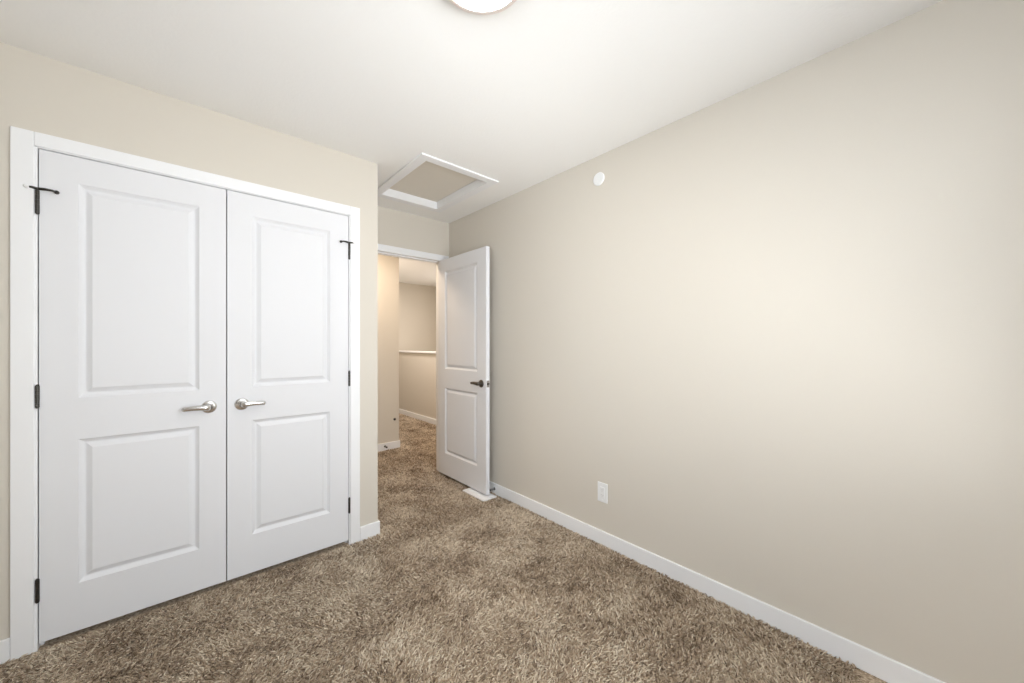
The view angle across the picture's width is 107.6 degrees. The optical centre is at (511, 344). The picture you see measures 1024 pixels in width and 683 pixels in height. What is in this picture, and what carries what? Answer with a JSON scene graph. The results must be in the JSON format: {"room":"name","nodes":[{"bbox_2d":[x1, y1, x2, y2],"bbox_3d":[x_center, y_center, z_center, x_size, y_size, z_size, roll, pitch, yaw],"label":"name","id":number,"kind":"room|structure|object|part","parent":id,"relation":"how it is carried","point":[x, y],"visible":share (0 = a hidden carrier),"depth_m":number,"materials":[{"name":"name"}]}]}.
{"room":"empty bedroom","nodes":[
{"label":"empty bedroom","id":0,"kind":"room"},
{"bbox_2d":[0,42,377,639],"bbox_3d":[-1.736,0.033,1.795,2.172,2.452,0.100,0,0,-41],"label":"wall","id":1,"kind":"structure","parent":0,"point":[39,93],"depth_m":1.78,"materials":[{"name":"beige paint"}]},
{"bbox_2d":[0,638,9,663],"bbox_3d":[-2.250,1.213,1.266,0.677,0.092,0.012,0,0,-41],"label":"baseboard","id":2,"kind":"structure","parent":1,"relation":"attached to","point":[5,643],"depth_m":1.48,"materials":[{"name":"white paint"}]},
{"bbox_2d":[23,149,225,642],"bbox_3d":[-1.722,0.213,1.722,0.650,2.032,0.084,0,0,-41],"label":"door","id":3,"kind":"structure","parent":1,"relation":"in","point":[130,394],"depth_m":1.71,"materials":[{"name":"white paint"}]},
{"bbox_3d":[-1.548,0.316,1.840,0.116,0.030,0.029,0,0,-41],"label":"lever","id":4,"kind":"part","parent":3,"relation":"part of","materials":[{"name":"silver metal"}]},
{"bbox_2d":[10,126,359,660],"bbox_3d":[-1.517,0.196,1.978,1.364,2.127,0.114,0,0,-41],"label":"trim","id":5,"kind":"structure","parent":1,"relation":"attached to","point":[25,145],"depth_m":1.52,"materials":[{"name":"white paint"}]},
{"bbox_3d":[-1.976,0.196,1.513,0.060,2.127,0.024,0,0,-41],"label":"casing","id":6,"kind":"part","parent":5,"relation":"part of","materials":[{"name":"white paint"}]},
{"bbox_3d":[-1.487,-0.840,1.944,1.245,0.057,0.024,0,0,-41],"label":"head casing","id":7,"kind":"part","parent":5,"relation":"part of","materials":[{"name":"white paint"}]},
{"bbox_3d":[-0.998,0.196,2.376,0.059,2.127,0.024,0,0,-41],"label":"casing","id":8,"kind":"part","parent":5,"relation":"part of","materials":[{"name":"white paint"}]},
{"bbox_2d":[227,190,355,580],"bbox_3d":[-1.234,0.213,2.154,0.645,2.032,0.084,0,0,-41],"label":"door","id":9,"kind":"structure","parent":1,"relation":"in","point":[288,375],"depth_m":2.12,"materials":[{"name":"white paint"}]},
{"bbox_3d":[-1.376,0.316,1.992,0.116,0.030,0.029,0,0,-41],"label":"lever","id":10,"kind":"part","parent":9,"relation":"part of","materials":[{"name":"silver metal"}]},
{"bbox_2d":[226,197,448,529],"bbox_3d":[-1.850,0.033,2.686,3.180,2.452,0.115,0,0,-41],"label":"wall","id":11,"kind":"structure","parent":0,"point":[396,228],"depth_m":3.40,"materials":[{"name":"beige paint"}]},
{"bbox_2d":[378,254,398,443],"bbox_3d":[-3.403,0.033,4.446,3.180,2.452,2.530,0,0,-41],"label":"wall","id":12,"kind":"structure","parent":0,"point":[388,266],"depth_m":4.46,"materials":[{"name":"beige paint"}]},
{"bbox_2d":[378,440,399,451],"bbox_3d":[-3.393,1.213,4.447,3.196,0.092,2.542,0,0,-41],"label":"baseboard","id":13,"kind":"structure","parent":12,"relation":"attached to","point":[395,444],"depth_m":4.46,"materials":[{"name":"white paint"}]},
{"bbox_2d":[399,282,435,350],"bbox_3d":[-3.478,0.033,6.133,5.300,2.452,0.100,0,0,-41],"label":"wall","id":14,"kind":"structure","parent":0,"point":[417,303],"depth_m":7.47,"materials":[{"name":"beige paint"}]},
{"bbox_2d":[399,352,435,418],"bbox_3d":[-1.088,0.701,5.805,0.110,1.117,3.555,0,0,-41],"label":"wall","id":15,"kind":"structure","parent":0,"point":[417,371],"depth_m":6.26,"materials":[{"name":"beige paint"}]},
{"bbox_2d":[399,409,435,424],"bbox_3d":[-1.134,1.213,5.765,0.012,0.092,3.555,0,0,-41],"label":"baseboard","id":16,"kind":"structure","parent":15,"relation":"attached to","point":[404,412],"depth_m":6.24,"materials":[{"name":"white paint"}]},
{"bbox_2d":[399,350,435,353],"bbox_3d":[-1.088,0.129,5.805,0.160,0.027,3.555,0,0,-41],"label":"trim","id":17,"kind":"structure","parent":15,"relation":"on","point":[399,350],"depth_m":6.21,"materials":[{"name":"white paint"}]},
{"bbox_2d":[0,422,887,682],"bbox_3d":[-0.980,1.309,3.303,5.500,0.100,7.650,0,0,-41],"label":"floor","id":18,"kind":"structure","parent":0,"point":[865,677],"depth_m":1.67,"materials":[{"name":"brown carpet"}]},
{"bbox_2d":[378,441,435,484],"bbox_3d":[-1.042,1.251,4.151,2.022,0.017,1.012,0,0,-41],"label":"carpet","id":19,"kind":"structure","parent":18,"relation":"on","point":[384,464],"depth_m":4.00,"materials":[{"name":"brown carpet"}]},
{"bbox_2d":[399,414,435,446],"bbox_3d":[-1.833,1.251,5.822,1.008,0.017,2.546,0,0,-41],"label":"carpet","id":20,"kind":"structure","parent":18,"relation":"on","point":[421,426],"depth_m":5.38,"materials":[{"name":"brown carpet"}]},
{"bbox_2d":[0,470,860,682],"bbox_3d":[-0.729,1.251,1.675,2.849,0.016,3.112,0,0,-41],"label":"carpet","id":21,"kind":"structure","parent":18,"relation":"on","point":[398,485],"depth_m":1.69,"materials":[{"name":"brown carpet"}]},
{"bbox_2d":[463,488,496,500],"bbox_3d":[-0.273,1.249,3.124,0.135,0.016,0.297,0,0,-41],"label":"floor vent","id":22,"kind":"object","parent":18,"relation":"in","point":[470,491],"visible":0.78,"depth_m":3.08,"materials":[{"name":"white metal"}]},
{"bbox_2d":[0,0,942,286],"bbox_3d":[-0.980,-1.253,3.303,5.500,0.120,7.650,0,0,-41],"label":"ceiling","id":23,"kind":"structure","parent":0,"point":[525,94],"depth_m":1.57,"materials":[{"name":"white paint"}]},
{"bbox_2d":[378,153,498,212],"bbox_3d":[-0.605,-1.237,2.843,0.618,0.112,0.840,0,0,-41],"label":"attic hatch","id":24,"kind":"object","parent":23,"relation":"attached to","point":[428,182],"visible":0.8,"depth_m":2.86,"materials":[{"name":"white paint"}]},
{"bbox_3d":[-0.605,-1.246,2.843,0.484,0.010,0.706,0,0,-41],"label":"panel","id":25,"kind":"part","parent":24,"relation":"part of","materials":[{"name":"beige paint"}]},
{"bbox_2d":[449,0,516,14],"bbox_3d":[-0.099,-1.173,1.177,0.296,0.039,0.296,0,0,-41],"label":"ceiling light","id":26,"kind":"object","parent":23,"relation":"in","point":[478,7],"visible":1,"depth_m":1.28,"materials":[{"name":"silver metal"}]},
{"bbox_2d":[456,0,509,10],"bbox_3d":[-0.099,-1.167,1.177,0.258,0.027,0.258,0,0,-41],"label":"diffuser","id":27,"kind":"object","parent":26,"relation":"attached to","point":[465,5],"depth_m":1.28,"materials":[{"name":"white"}]},
{"bbox_2d":[449,0,1023,682],"bbox_3d":[0.669,0.033,2.321,0.115,2.452,3.995,0,0,-41],"label":"wall","id":28,"kind":"structure","parent":0,"point":[782,326],"depth_m":1.57,"materials":[{"name":"beige paint"}]},
{"bbox_2d":[378,244,448,472],"bbox_3d":[-1.001,0.196,3.435,0.894,2.126,0.145,0,0,-41],"label":"door frame","id":29,"kind":"structure","parent":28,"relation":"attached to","point":[386,250],"depth_m":3.56,"materials":[{"name":"white paint"}]},
{"bbox_3d":[-0.958,-0.835,3.386,0.774,0.058,0.015,0,0,-41],"label":"head casing","id":30,"kind":"part","parent":29,"relation":"part of","materials":[{"name":"white paint"}]},
{"bbox_2d":[438,246,489,494],"bbox_3d":[-0.452,0.213,3.353,0.132,2.032,0.794,0,0,-41],"label":"door","id":31,"kind":"structure","parent":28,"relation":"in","point":[463,279],"depth_m":3.29,"materials":[{"name":"white paint"}]},
{"bbox_2d":[593,172,603,185],"bbox_3d":[0.547,-1.045,2.366,0.010,0.082,0.082,0,0,-41],"label":"round wall plate","id":32,"kind":"object","parent":28,"relation":"attached to","point":[598,179],"visible":1,"depth_m":2.36,"materials":[{"name":"white plastic"}]},
{"bbox_2d":[598,481,607,503],"bbox_3d":[0.566,0.927,2.344,0.009,0.121,0.073,0,0,-41],"label":"wall outlet","id":33,"kind":"object","parent":28,"relation":"attached to","point":[602,487],"visible":1,"depth_m":2.34,"materials":[{"name":"white plastic"}]},
{"bbox_2d":[600,487,604,498],"bbox_3d":[0.565,0.927,2.343,0.004,0.068,0.035,0,0,-41],"label":"receptacle","id":34,"kind":"object","parent":33,"relation":"attached to","point":[602,489],"depth_m":2.34,"materials":[{"name":"white plastic"}]},
{"bbox_2d":[490,481,945,682],"bbox_3d":[0.610,1.213,2.292,0.012,0.092,3.730,0,0,-41],"label":"baseboard","id":35,"kind":"structure","parent":28,"relation":"attached to","point":[889,670],"depth_m":1.74,"materials":[{"name":"white paint"}]},
{"bbox_3d":[-1.202,0.033,2.756,0.100,2.452,0.636,0,0,-41],"label":"wall","id":36,"kind":"structure","parent":0,"visible":0},
{"bbox_2d":[360,520,379,540],"bbox_3d":[-1.166,1.213,2.713,0.134,0.092,0.748,0,0,-41],"label":"baseboard","id":37,"kind":"structure","parent":36,"relation":"attached to","point":[372,529],"depth_m":2.43,"materials":[{"name":"white paint"}]}
]}

